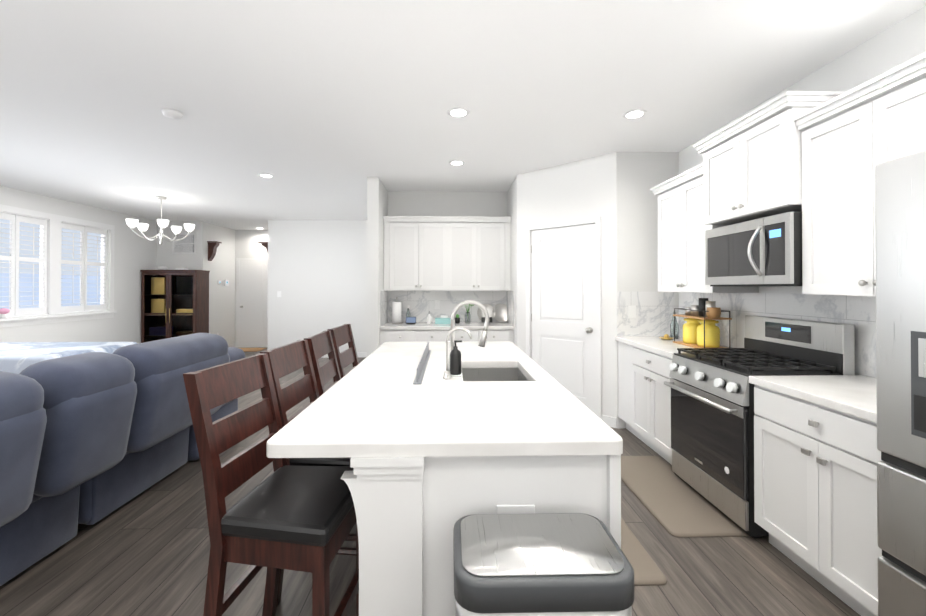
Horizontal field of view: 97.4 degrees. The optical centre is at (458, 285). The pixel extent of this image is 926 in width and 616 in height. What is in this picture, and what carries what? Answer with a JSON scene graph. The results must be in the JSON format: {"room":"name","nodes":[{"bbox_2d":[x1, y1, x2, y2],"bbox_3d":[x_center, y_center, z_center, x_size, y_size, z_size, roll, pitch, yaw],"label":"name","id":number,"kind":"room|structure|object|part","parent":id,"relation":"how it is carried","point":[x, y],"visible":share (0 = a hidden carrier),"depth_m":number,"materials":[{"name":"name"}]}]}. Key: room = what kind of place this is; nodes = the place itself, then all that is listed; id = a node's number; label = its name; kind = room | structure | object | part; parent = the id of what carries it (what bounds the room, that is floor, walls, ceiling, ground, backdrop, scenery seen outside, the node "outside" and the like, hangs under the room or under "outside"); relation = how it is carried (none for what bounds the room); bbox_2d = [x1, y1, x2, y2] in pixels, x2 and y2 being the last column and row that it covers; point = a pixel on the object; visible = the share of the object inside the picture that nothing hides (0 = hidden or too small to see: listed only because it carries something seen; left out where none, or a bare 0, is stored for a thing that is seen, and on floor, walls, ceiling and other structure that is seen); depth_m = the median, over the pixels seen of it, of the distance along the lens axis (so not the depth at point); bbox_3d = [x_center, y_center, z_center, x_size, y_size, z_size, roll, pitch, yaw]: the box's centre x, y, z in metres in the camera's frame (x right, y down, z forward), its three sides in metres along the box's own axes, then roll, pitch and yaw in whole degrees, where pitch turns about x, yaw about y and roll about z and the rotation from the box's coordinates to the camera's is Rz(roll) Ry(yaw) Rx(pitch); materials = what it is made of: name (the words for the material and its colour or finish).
{"room":"kitchen","nodes":[
{"label":"kitchen","id":0,"kind":"room"},
{"bbox_2d":[0,185,156,343],"bbox_3d":[-6.100,0.034,2.459,0.140,2.760,11.650,0,0,-1],"label":"wall","id":1,"kind":"structure","parent":0,"point":[134,253],"depth_m":7.21,"materials":[{"name":"white paint"}]},
{"bbox_2d":[0,204,116,327],"bbox_3d":[-6.123,-0.257,5.081,0.190,1.635,4.320,0,0,-1],"label":"window","id":2,"kind":"structure","parent":1,"relation":"in","point":[54,221],"depth_m":6.16,"materials":[{"name":"white wood"}]},
{"bbox_2d":[0,308,9,318],"bbox_3d":[-6.055,0.374,5.414,0.095,0.140,0.120,0,0,-1],"label":"pot","id":3,"kind":"object","parent":2,"relation":"on","point":[4,312],"visible":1,"depth_m":5.39,"materials":[{"name":"white plastic"}]},
{"bbox_2d":[0,212,46,315],"bbox_3d":[-6.129,-0.274,5.711,0.070,1.378,0.625,0,0,-1],"label":"window shutters","id":4,"kind":"object","parent":2,"relation":"attached to","point":[13,258],"depth_m":5.65,"materials":[{"name":"white wood"}]},
{"bbox_2d":[60,223,106,311],"bbox_3d":[-6.150,-0.267,6.657,0.070,1.376,0.836,0,0,-1],"label":"window shutters","id":5,"kind":"object","parent":2,"relation":"attached to","point":[83,263],"depth_m":6.68,"materials":[{"name":"white wood"}]},
{"bbox_2d":[156,221,195,269],"bbox_3d":[-5.816,0.072,8.352,0.930,2.760,0.120,0,0,-1],"label":"wall","id":6,"kind":"structure","parent":0,"point":[165,258],"depth_m":8.30,"materials":[{"name":"white paint"}]},
{"bbox_2d":[172,233,195,253],"bbox_3d":[-5.604,-0.849,8.296,0.470,0.420,0.012,0,0,-1],"label":"air vent","id":7,"kind":"object","parent":6,"relation":"in","point":[186,245],"visible":0.92,"depth_m":8.29,"materials":[{"name":"white"}]},
{"bbox_2d":[196,221,234,344],"bbox_3d":[-5.293,0.076,8.929,0.100,2.760,1.250,0,0,-1],"label":"wall","id":8,"kind":"structure","parent":0,"point":[220,266],"depth_m":8.95,"materials":[{"name":"white paint"}]},
{"bbox_2d":[207,241,221,260],"bbox_3d":[-5.134,-0.709,8.542,0.199,0.405,0.180,0,0,-1],"label":"wall decor","id":9,"kind":"object","parent":8,"relation":"attached to","point":[212,247],"visible":1,"depth_m":8.48,"materials":[{"name":"brown wood"}]},
{"bbox_2d":[235,230,267,342],"bbox_3d":[-4.559,0.080,9.630,1.600,2.760,0.120,0,0,-1],"label":"wall","id":10,"kind":"structure","parent":0,"point":[247,245],"depth_m":9.57,"materials":[{"name":"white paint"}]},
{"bbox_2d":[235,343,266,346],"bbox_3d":[-4.557,1.410,9.554,1.400,0.100,0.014,0,0,-1],"label":"baseboard","id":11,"kind":"structure","parent":10,"relation":"attached to","point":[240,344],"depth_m":9.54,"materials":[{"name":"white wood"}]},
{"bbox_2d":[236,258,267,346],"bbox_3d":[-4.827,0.410,9.554,0.780,2.100,0.016,0,0,-1],"label":"door frame","id":12,"kind":"structure","parent":10,"relation":"attached to","point":[237,298],"depth_m":9.54,"materials":[{"name":"white wood"}]},
{"bbox_2d":[239,261,267,342],"bbox_3d":[-4.826,0.438,9.520,0.652,2.028,0.080,0,0,-1],"label":"hall door","id":13,"kind":"structure","parent":10,"relation":"in","point":[252,301],"depth_m":9.55,"materials":[{"name":"white wood"}]},
{"bbox_2d":[268,220,366,351],"bbox_3d":[-0.798,0.071,8.273,6.060,2.760,0.120,0,0,-1],"label":"wall","id":14,"kind":"structure","parent":0,"point":[317,273],"depth_m":8.15,"materials":[{"name":"white paint"}]},
{"bbox_2d":[258,242,267,251],"bbox_3d":[-4.027,-0.709,8.637,0.379,0.405,0.180,0,0,-1],"label":"wall decor","id":15,"kind":"object","parent":14,"relation":"attached to","point":[264,244],"visible":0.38,"depth_m":8.58,"materials":[{"name":"brown wood"}]},
{"bbox_2d":[321,352,366,357],"bbox_3d":[-2.531,1.401,8.159,2.590,0.100,0.014,0,0,-1],"label":"baseboard","id":16,"kind":"structure","parent":14,"relation":"attached to","point":[360,354],"depth_m":8.16,"materials":[{"name":"white"}]},
{"bbox_2d":[367,177,387,356],"bbox_3d":[-1.093,0.060,6.599,0.140,2.760,3.215,0,0,-1],"label":"wall","id":17,"kind":"structure","parent":0,"point":[377,201],"depth_m":5.00,"materials":[{"name":"white paint"}]},
{"bbox_2d":[380,291,387,325],"bbox_3d":[-0.992,0.295,5.382,0.009,0.445,0.610,0,0,-1],"label":"backsplash","id":18,"kind":"structure","parent":17,"relation":"attached to","point":[383,294],"depth_m":5.32,"materials":[{"name":"stone"}]},
{"bbox_2d":[0,347,860,615],"bbox_3d":[-1.920,1.471,3.618,8.670,0.100,14.200,0,0,-1],"label":"floor","id":19,"kind":"structure","parent":0,"point":[146,552],"depth_m":2.00,"materials":[{"name":"brown wood"}]},
{"bbox_2d":[0,342,136,373],"bbox_3d":[-4.717,1.037,4.159,2.090,0.775,1.179,0,0,-1],"label":"dining table","id":20,"kind":"object","parent":19,"relation":"on","point":[17,357],"visible":0.29,"depth_m":4.04,"materials":[{"name":"stone"}]},
{"bbox_2d":[0,333,245,585],"bbox_3d":[-2.450,0.885,2.400,1.394,1.056,3.020,0,0,-1],"label":"sectional sofa","id":21,"kind":"object","parent":19,"relation":"on","point":[90,438],"visible":0.94,"depth_m":2.05,"materials":[{"name":"blue fabric"}]},
{"bbox_2d":[140,266,209,342],"bbox_3d":[-5.604,0.540,8.045,1.070,1.820,0.456,0,0,-1],"label":"curio cabinet","id":22,"kind":"object","parent":19,"relation":"on","point":[175,303],"visible":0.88,"depth_m":7.85,"materials":[{"name":"brown wood"}]},
{"bbox_2d":[240,348,265,351],"bbox_3d":[-4.778,1.451,9.156,0.700,0.012,0.500,0,0,-1],"label":"area rug","id":23,"kind":"object","parent":19,"relation":"on","point":[251,349],"visible":0.5,"depth_m":9.14,"materials":[{"name":"brown fabric"}]},
{"bbox_2d":[183,353,358,615],"bbox_3d":[-0.637,0.850,1.517,0.500,1.115,0.462,0,0,6],"label":"stool","id":24,"kind":"object","parent":19,"relation":"on","point":[295,518],"visible":0.79,"depth_m":1.39,"materials":[{"name":"brown wood"}]},
{"bbox_2d":[260,340,355,605],"bbox_3d":[-0.623,0.853,1.983,0.522,1.115,0.465,0,0,-1],"label":"stool","id":25,"kind":"object","parent":19,"relation":"on","point":[286,359],"visible":0.1,"depth_m":1.92,"materials":[{"name":"brown wood"}]},
{"bbox_2d":[303,331,340,395],"bbox_3d":[-0.629,0.856,2.496,0.514,1.115,0.461,0,0,-1],"label":"stool","id":26,"kind":"object","parent":19,"relation":"on","point":[321,344],"visible":0.17,"depth_m":2.45,"materials":[{"name":"brown wood"}]},
{"bbox_2d":[327,324,358,377],"bbox_3d":[-0.645,0.859,2.964,0.514,1.115,0.461,0,0,-1],"label":"stool","id":27,"kind":"object","parent":19,"relation":"on","point":[342,335],"visible":0.15,"depth_m":2.96,"materials":[{"name":"brown wood"}]},
{"bbox_2d":[380,329,513,345],"bbox_3d":[-0.152,0.996,5.389,1.680,0.874,0.655,0,0,-1],"label":"base cabinet","id":28,"kind":"object","parent":19,"relation":"on","point":[430,335],"visible":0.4,"depth_m":5.09,"materials":[{"name":"white wood"}]},
{"bbox_2d":[380,322,513,329],"bbox_3d":[-0.153,0.538,5.403,1.682,0.040,0.638,0,0,-1],"label":"countertop","id":29,"kind":"structure","parent":28,"relation":"on","point":[467,326],"depth_m":5.10,"materials":[{"name":"white stone"}]},
{"bbox_2d":[391,297,401,323],"bbox_3d":[-0.839,0.339,5.500,0.150,0.357,0.150,0,0,-1],"label":"paper towel holder","id":30,"kind":"object","parent":29,"relation":"on","point":[396,312],"visible":1,"depth_m":5.45,"materials":[{"name":"white paper"}]},
{"bbox_2d":[406,306,409,316],"bbox_3d":[-0.702,0.401,5.622,0.064,0.235,0.062,0,0,-1],"label":"spray bottle","id":31,"kind":"object","parent":29,"relation":"on","point":[407,313],"visible":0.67,"depth_m":5.60,"materials":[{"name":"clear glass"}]},
{"bbox_2d":[406,317,415,323],"bbox_3d":[-0.637,0.469,5.412,0.140,0.097,0.062,0,0,-1],"label":"smart display","id":32,"kind":"object","parent":29,"relation":"on","point":[410,320],"visible":1,"depth_m":5.39,"materials":[{"name":"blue plastic"}]},
{"bbox_2d":[427,311,430,323],"bbox_3d":[-0.398,0.433,5.449,0.060,0.168,0.059,0,0,-1],"label":"soap dispenser","id":33,"kind":"object","parent":29,"relation":"on","point":[428,319],"visible":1,"depth_m":5.43,"materials":[{"name":"white plastic"}]},
{"bbox_2d":[435,315,450,323],"bbox_3d":[-0.198,0.463,5.473,0.240,0.110,0.120,0,0,-1],"label":"tissue box","id":34,"kind":"object","parent":29,"relation":"on","point":[443,319],"visible":0.79,"depth_m":5.41,"materials":[{"name":"teal cardboard"}]},
{"bbox_2d":[455,314,459,322],"bbox_3d":[-0.020,0.456,5.537,0.072,0.125,0.070,0,0,-1],"label":"planter","id":35,"kind":"object","parent":29,"relation":"on","point":[457,319],"visible":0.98,"depth_m":5.52,"materials":[{"name":"black ceramic"}]},
{"bbox_2d":[465,304,473,322],"bbox_3d":[0.120,0.367,5.559,0.176,0.302,0.150,0,0,-1],"label":"potted plant","id":36,"kind":"object","parent":29,"relation":"on","point":[467,317],"visible":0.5,"depth_m":5.53,"materials":[{"name":"clear glass"}]},
{"bbox_2d":[481,317,491,321],"bbox_3d":[0.387,0.479,5.616,0.150,0.069,0.038,0,0,-1],"label":"phone","id":37,"kind":"object","parent":29,"relation":"on","point":[483,319],"visible":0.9,"depth_m":5.62,"materials":[{"name":"black plastic"}]},
{"bbox_2d":[477,304,495,319],"bbox_3d":[0.385,0.386,5.695,0.260,0.252,0.074,0,0,-1],"label":"steel tray","id":38,"kind":"object","parent":29,"relation":"on","point":[480,312],"visible":0.71,"depth_m":5.70,"materials":[{"name":"silver metal"}]},
{"bbox_2d":[492,304,506,321],"bbox_3d":[0.595,0.387,5.699,0.260,0.256,0.057,0,0,-1],"label":"steel tray","id":39,"kind":"object","parent":29,"relation":"on","point":[501,312],"visible":0.73,"depth_m":5.70,"materials":[{"name":"silver metal"}]},
{"bbox_2d":[340,455,620,615],"bbox_3d":[0.047,0.982,2.451,0.900,0.864,2.347,0,0,-1],"label":"kitchen island","id":40,"kind":"object","parent":19,"relation":"on","point":[410,511],"visible":0.38,"depth_m":1.32,"materials":[{"name":"white wood"}]},
{"bbox_2d":[266,341,622,457],"bbox_3d":[-0.066,0.486,2.475,1.145,0.125,2.380,0,0,-1],"label":"island countertop","id":41,"kind":"structure","parent":40,"relation":"on","point":[377,402],"depth_m":1.55,"materials":[{"name":"white stone"}]},
{"bbox_3d":[-0.221,0.462,2.577,0.040,0.074,1.090,0,0,-1],"label":"splash guard","id":42,"kind":"part","parent":41,"relation":"part of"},
{"bbox_2d":[450,340,461,376],"bbox_3d":[-0.019,0.401,2.242,0.070,0.192,0.090,0,0,-1],"label":"soap bottle","id":43,"kind":"object","parent":41,"relation":"on","point":[455,361],"visible":0.85,"depth_m":2.21,"materials":[{"name":"black plastic"}]},
{"bbox_2d":[443,327,471,378],"bbox_3d":[-0.006,0.361,2.172,0.160,0.271,0.058,0,0,-1],"label":"filter faucet","id":44,"kind":"object","parent":41,"relation":"on","point":[447,374],"visible":0.98,"depth_m":2.17,"materials":[{"name":"silver metal"}]},
{"bbox_2d":[449,300,489,370],"bbox_3d":[0.056,0.291,2.326,0.242,0.412,0.086,0,0,-1],"label":"faucet","id":45,"kind":"object","parent":41,"relation":"on","point":[482,341],"visible":0.75,"depth_m":2.33,"materials":[{"name":"silver metal"}]},
{"bbox_2d":[462,368,527,380],"bbox_3d":[0.208,0.656,2.410,0.388,0.212,0.608,0,0,-1],"label":"sink","id":46,"kind":"object","parent":41,"relation":"in","point":[492,374],"visible":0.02,"depth_m":2.71,"materials":[{"name":"silver metal"}]},
{"bbox_2d":[453,513,633,615],"bbox_3d":[0.212,1.052,1.098,0.452,0.706,0.331,0,0,-1],"label":"trash can","id":47,"kind":"object","parent":19,"relation":"on","point":[563,564],"visible":1,"depth_m":1.01,"materials":[{"name":"silver metal"}]},
{"bbox_2d":[621,518,666,585],"bbox_3d":[0.770,1.403,2.303,0.430,0.018,0.790,0,0,-1],"label":"floor mat","id":48,"kind":"object","parent":19,"relation":"on","point":[647,570],"visible":0.17,"depth_m":2.05,"materials":[{"name":"brown"}]},
{"bbox_2d":[615,336,731,464],"bbox_3d":[1.881,0.963,3.535,0.666,0.915,1.056,0,0,-1],"label":"base cabinet","id":49,"kind":"object","parent":19,"relation":"on","point":[644,402],"depth_m":3.46,"materials":[{"name":"white wood"}]},
{"bbox_2d":[659,334,673,339],"bbox_3d":[1.933,0.481,3.790,0.124,0.052,0.122,0,0,-1],"label":"dish","id":50,"kind":"object","parent":49,"relation":"on","point":[666,337],"visible":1,"depth_m":3.77,"materials":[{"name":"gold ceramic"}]},
{"bbox_3d":[1.885,0.526,3.538,0.643,0.040,1.054,0,0,-1],"label":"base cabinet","id":51,"kind":"part","parent":49,"relation":"part of","materials":[{"name":"white stone"}]},
{"bbox_2d":[670,312,678,338],"bbox_3d":[2.051,0.362,3.873,0.074,0.290,0.074,0,0,-1],"label":"oil bottle","id":52,"kind":"object","parent":49,"relation":"on","point":[676,329],"visible":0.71,"depth_m":3.85,"materials":[{"name":"clear glass"}]},
{"bbox_2d":[673,298,731,347],"bbox_3d":[2.002,0.305,3.358,0.220,0.398,0.469,0,0,-1],"label":"rack","id":53,"kind":"object","parent":49,"relation":"on","point":[706,314],"visible":0.98,"depth_m":3.25,"materials":[{"name":"brown wood"}]},
{"bbox_2d":[621,456,748,536],"bbox_3d":[1.419,1.407,2.817,0.470,0.018,1.070,0,0,-1],"label":"floor mat","id":54,"kind":"object","parent":19,"relation":"on","point":[671,501],"visible":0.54,"depth_m":2.63,"materials":[{"name":"brown"}]},
{"bbox_2d":[664,315,854,537],"bbox_3d":[1.844,0.817,2.625,0.698,1.195,0.752,0,0,-1],"label":"range","id":55,"kind":"object","parent":19,"relation":"on","point":[712,418],"visible":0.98,"depth_m":2.48,"materials":[{"name":"silver metal"}]},
{"bbox_2d":[749,375,882,615],"bbox_3d":[1.919,0.952,1.836,0.666,0.915,0.814,0,0,-1],"label":"base cabinet","id":56,"kind":"object","parent":19,"relation":"on","point":[815,491],"depth_m":1.84,"materials":[{"name":"white wood"}]},
{"bbox_3d":[1.922,0.515,1.839,0.643,0.040,0.813,0,0,-1],"label":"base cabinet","id":57,"kind":"part","parent":56,"relation":"part of","materials":[{"name":"white stone"}]},
{"bbox_2d":[875,150,925,615],"bbox_3d":[1.832,0.489,0.963,0.866,1.830,0.920,0,0,-1],"label":"refrigerator","id":58,"kind":"object","parent":19,"relation":"on","point":[900,214],"visible":1,"depth_m":1.33,"materials":[{"name":"grey metal"}]},
{"bbox_2d":[388,191,506,215],"bbox_3d":[-0.186,0.055,5.796,1.918,2.760,0.120,0,0,-1],"label":"wall","id":59,"kind":"structure","parent":0,"point":[440,203],"depth_m":5.74,"materials":[{"name":"white paint"}]},
{"bbox_2d":[434,300,439,308],"bbox_3d":[-0.306,0.275,5.705,0.075,0.120,0.036,0,0,-1],"label":"electrical outlet plate","id":60,"kind":"object","parent":59,"relation":"attached to","point":[436,304],"depth_m":5.72,"materials":[{"name":"white plastic"}]},
{"bbox_2d":[388,291,503,321],"bbox_3d":[-0.159,0.297,5.730,1.688,0.445,0.009,0,0,-1],"label":"backsplash","id":61,"kind":"structure","parent":59,"relation":"attached to","point":[420,303],"depth_m":5.72,"materials":[{"name":"stone"}]},
{"bbox_2d":[383,216,510,290],"bbox_3d":[-0.156,-0.415,5.540,1.680,0.978,0.392,0,0,-1],"label":"upper cabinet","id":62,"kind":"object","parent":59,"relation":"attached to","point":[447,253],"visible":1,"depth_m":5.40,"materials":[{"name":"white wood"}]},
{"bbox_2d":[0,0,925,229],"bbox_3d":[-1.920,-1.389,3.636,8.670,0.100,14.200,0,0,-1],"label":"ceiling","id":63,"kind":"structure","parent":0,"point":[321,109],"depth_m":2.77,"materials":[{"name":"white paint"}]},
{"bbox_2d":[126,196,194,244],"bbox_3d":[-4.465,-0.962,6.128,0.828,0.720,0.800,0,0,-1],"label":"chandelier","id":64,"kind":"object","parent":63,"relation":"hanging from","point":[161,222],"visible":1,"depth_m":6.10,"materials":[{"name":"silver metal"}]},
{"bbox_2d":[161,108,182,118],"bbox_3d":[-2.224,-1.324,3.159,0.140,0.034,0.140,0,0,-1],"label":"smoke detector","id":65,"kind":"object","parent":63,"relation":"attached to","point":[171,113],"visible":1,"depth_m":3.13,"materials":[{"name":"white plastic"}]},
{"bbox_2d":[258,173,273,177],"bbox_3d":[-2.333,-1.326,4.927,0.180,0.007,0.180,0,0,-1],"label":"recessed light","id":66,"kind":"object","parent":63,"relation":"in","point":[265,175],"visible":1,"depth_m":4.91,"materials":[{"name":"white"}]},
{"bbox_2d":[449,160,464,164],"bbox_3d":[-0.022,-1.330,4.428,0.180,0.007,0.180,0,0,-1],"label":"recessed light","id":67,"kind":"object","parent":63,"relation":"in","point":[456,162],"visible":1,"depth_m":4.41,"materials":[{"name":"white"}]},
{"bbox_2d":[447,107,469,116],"bbox_3d":[-0.004,-1.338,3.159,0.180,0.007,0.180,0,0,-1],"label":"recessed light","id":68,"kind":"object","parent":63,"relation":"in","point":[458,112],"visible":1,"depth_m":3.15,"materials":[{"name":"white plastic"}]},
{"bbox_2d":[622,109,646,118],"bbox_3d":[1.376,-1.338,3.189,0.180,0.007,0.180,0,0,-1],"label":"recessed light","id":69,"kind":"object","parent":63,"relation":"in","point":[634,113],"visible":1,"depth_m":3.17,"materials":[{"name":"white plastic"}]},
{"bbox_2d":[507,176,516,345],"bbox_3d":[0.737,0.053,5.379,0.090,2.760,0.955,0,0,-1],"label":"wall","id":70,"kind":"structure","parent":0,"point":[512,201],"depth_m":5.11,"materials":[{"name":"white paint"}]},
{"bbox_2d":[504,291,513,325],"bbox_3d":[0.687,0.295,5.419,0.009,0.445,0.610,0,0,-1],"label":"backsplash","id":71,"kind":"structure","parent":70,"relation":"attached to","point":[508,295],"depth_m":5.48,"materials":[{"name":"stone"}]},
{"bbox_2d":[517,152,616,419],"bbox_3d":[1.174,0.047,4.519,1.209,2.760,0.100,0,-1,44],"label":"wall","id":72,"kind":"structure","parent":0,"point":[581,189],"depth_m":4.29,"materials":[{"name":"white paint"}]},
{"bbox_2d":[526,217,600,418],"bbox_3d":[1.158,0.363,4.521,0.916,2.128,0.116,0,-1,44],"label":"door frame","id":73,"kind":"structure","parent":72,"relation":"attached to","point":[596,221],"depth_m":4.20,"materials":[{"name":"white wood"}]},
{"bbox_2d":[531,224,595,413],"bbox_3d":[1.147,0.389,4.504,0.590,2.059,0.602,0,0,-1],"label":"pantry door","id":74,"kind":"structure","parent":72,"relation":"in","point":[563,329],"depth_m":4.46,"materials":[{"name":"white wood"}]},
{"bbox_2d":[602,415,616,427],"bbox_3d":[1.135,1.377,4.469,1.209,0.100,0.014,0,-1,44],"label":"baseboard","id":75,"kind":"structure","parent":72,"relation":"attached to","point":[609,421],"depth_m":4.09,"materials":[{"name":"white wood"}]},
{"bbox_2d":[616,152,678,427],"bbox_3d":[1.890,0.044,4.122,0.630,2.760,0.100,0,0,-1],"label":"wall","id":76,"kind":"structure","parent":0,"point":[639,175],"depth_m":4.07,"materials":[{"name":"white paint"}]},
{"bbox_2d":[617,292,679,335],"bbox_3d":[1.880,0.287,4.065,0.607,0.445,0.009,0,0,-1],"label":"backsplash","id":77,"kind":"structure","parent":76,"relation":"attached to","point":[654,313],"depth_m":4.06,"materials":[{"name":"stone"}]},
{"bbox_2d":[628,306,635,317],"bbox_3d":[1.724,0.264,4.053,0.075,0.120,0.010,0,0,-1],"label":"switch plate","id":78,"kind":"object","parent":77,"relation":"attached to","point":[631,311],"visible":1,"depth_m":4.05,"materials":[{"name":"white plastic"}]},
{"bbox_2d":[679,6,925,377],"bbox_3d":[2.332,0.025,1.101,0.120,2.760,8.560,0,0,-1],"label":"wall","id":79,"kind":"structure","parent":0,"point":[902,41],"depth_m":2.28,"materials":[{"name":"white paint"}]},
{"bbox_2d":[650,163,758,292],"bbox_3d":[2.020,-0.429,3.442,0.392,0.978,0.844,0,0,-1],"label":"upper cabinet","id":80,"kind":"object","parent":79,"relation":"attached to","point":[682,228],"visible":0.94,"depth_m":3.38,"materials":[{"name":"white wood"}]},
{"bbox_2d":[693,91,844,224],"bbox_3d":[2.003,-0.749,2.639,0.462,0.608,0.848,0,0,-1],"label":"upper cabinet","id":81,"kind":"object","parent":79,"relation":"attached to","point":[752,164],"visible":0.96,"depth_m":2.49,"materials":[{"name":"white wood"}]},
{"bbox_2d":[705,212,801,285],"bbox_3d":[1.995,-0.199,2.635,0.479,0.412,0.752,0,0,-1],"label":"microwave","id":82,"kind":"object","parent":81,"relation":"attached to","point":[765,251],"visible":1,"depth_m":2.47,"materials":[{"name":"silver metal"}]},
{"bbox_2d":[676,292,875,377],"bbox_3d":[2.231,0.278,2.758,0.009,0.445,2.640,0,0,-1],"label":"backsplash","id":83,"kind":"structure","parent":79,"relation":"attached to","point":[860,311],"depth_m":2.67,"materials":[{"name":"tile"}]},
{"bbox_2d":[793,53,925,295],"bbox_3d":[2.055,-0.439,1.876,0.392,0.978,0.760,0,0,-1],"label":"upper cabinet","id":84,"kind":"object","parent":79,"relation":"attached to","point":[852,138],"visible":0.75,"depth_m":1.98,"materials":[{"name":"white wood"}]},
{"label":"outside","id":85,"kind":"structure","parent":0,"visible":0},
{"bbox_2d":[0,273,100,308],"bbox_3d":[-18.180,-2.673,4.584,23.700,8.600,30.000,0,0,-1],"label":"houses","id":86,"kind":"structure","parent":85,"point":[91,290],"depth_m":9.13,"materials":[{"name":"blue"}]}
]}

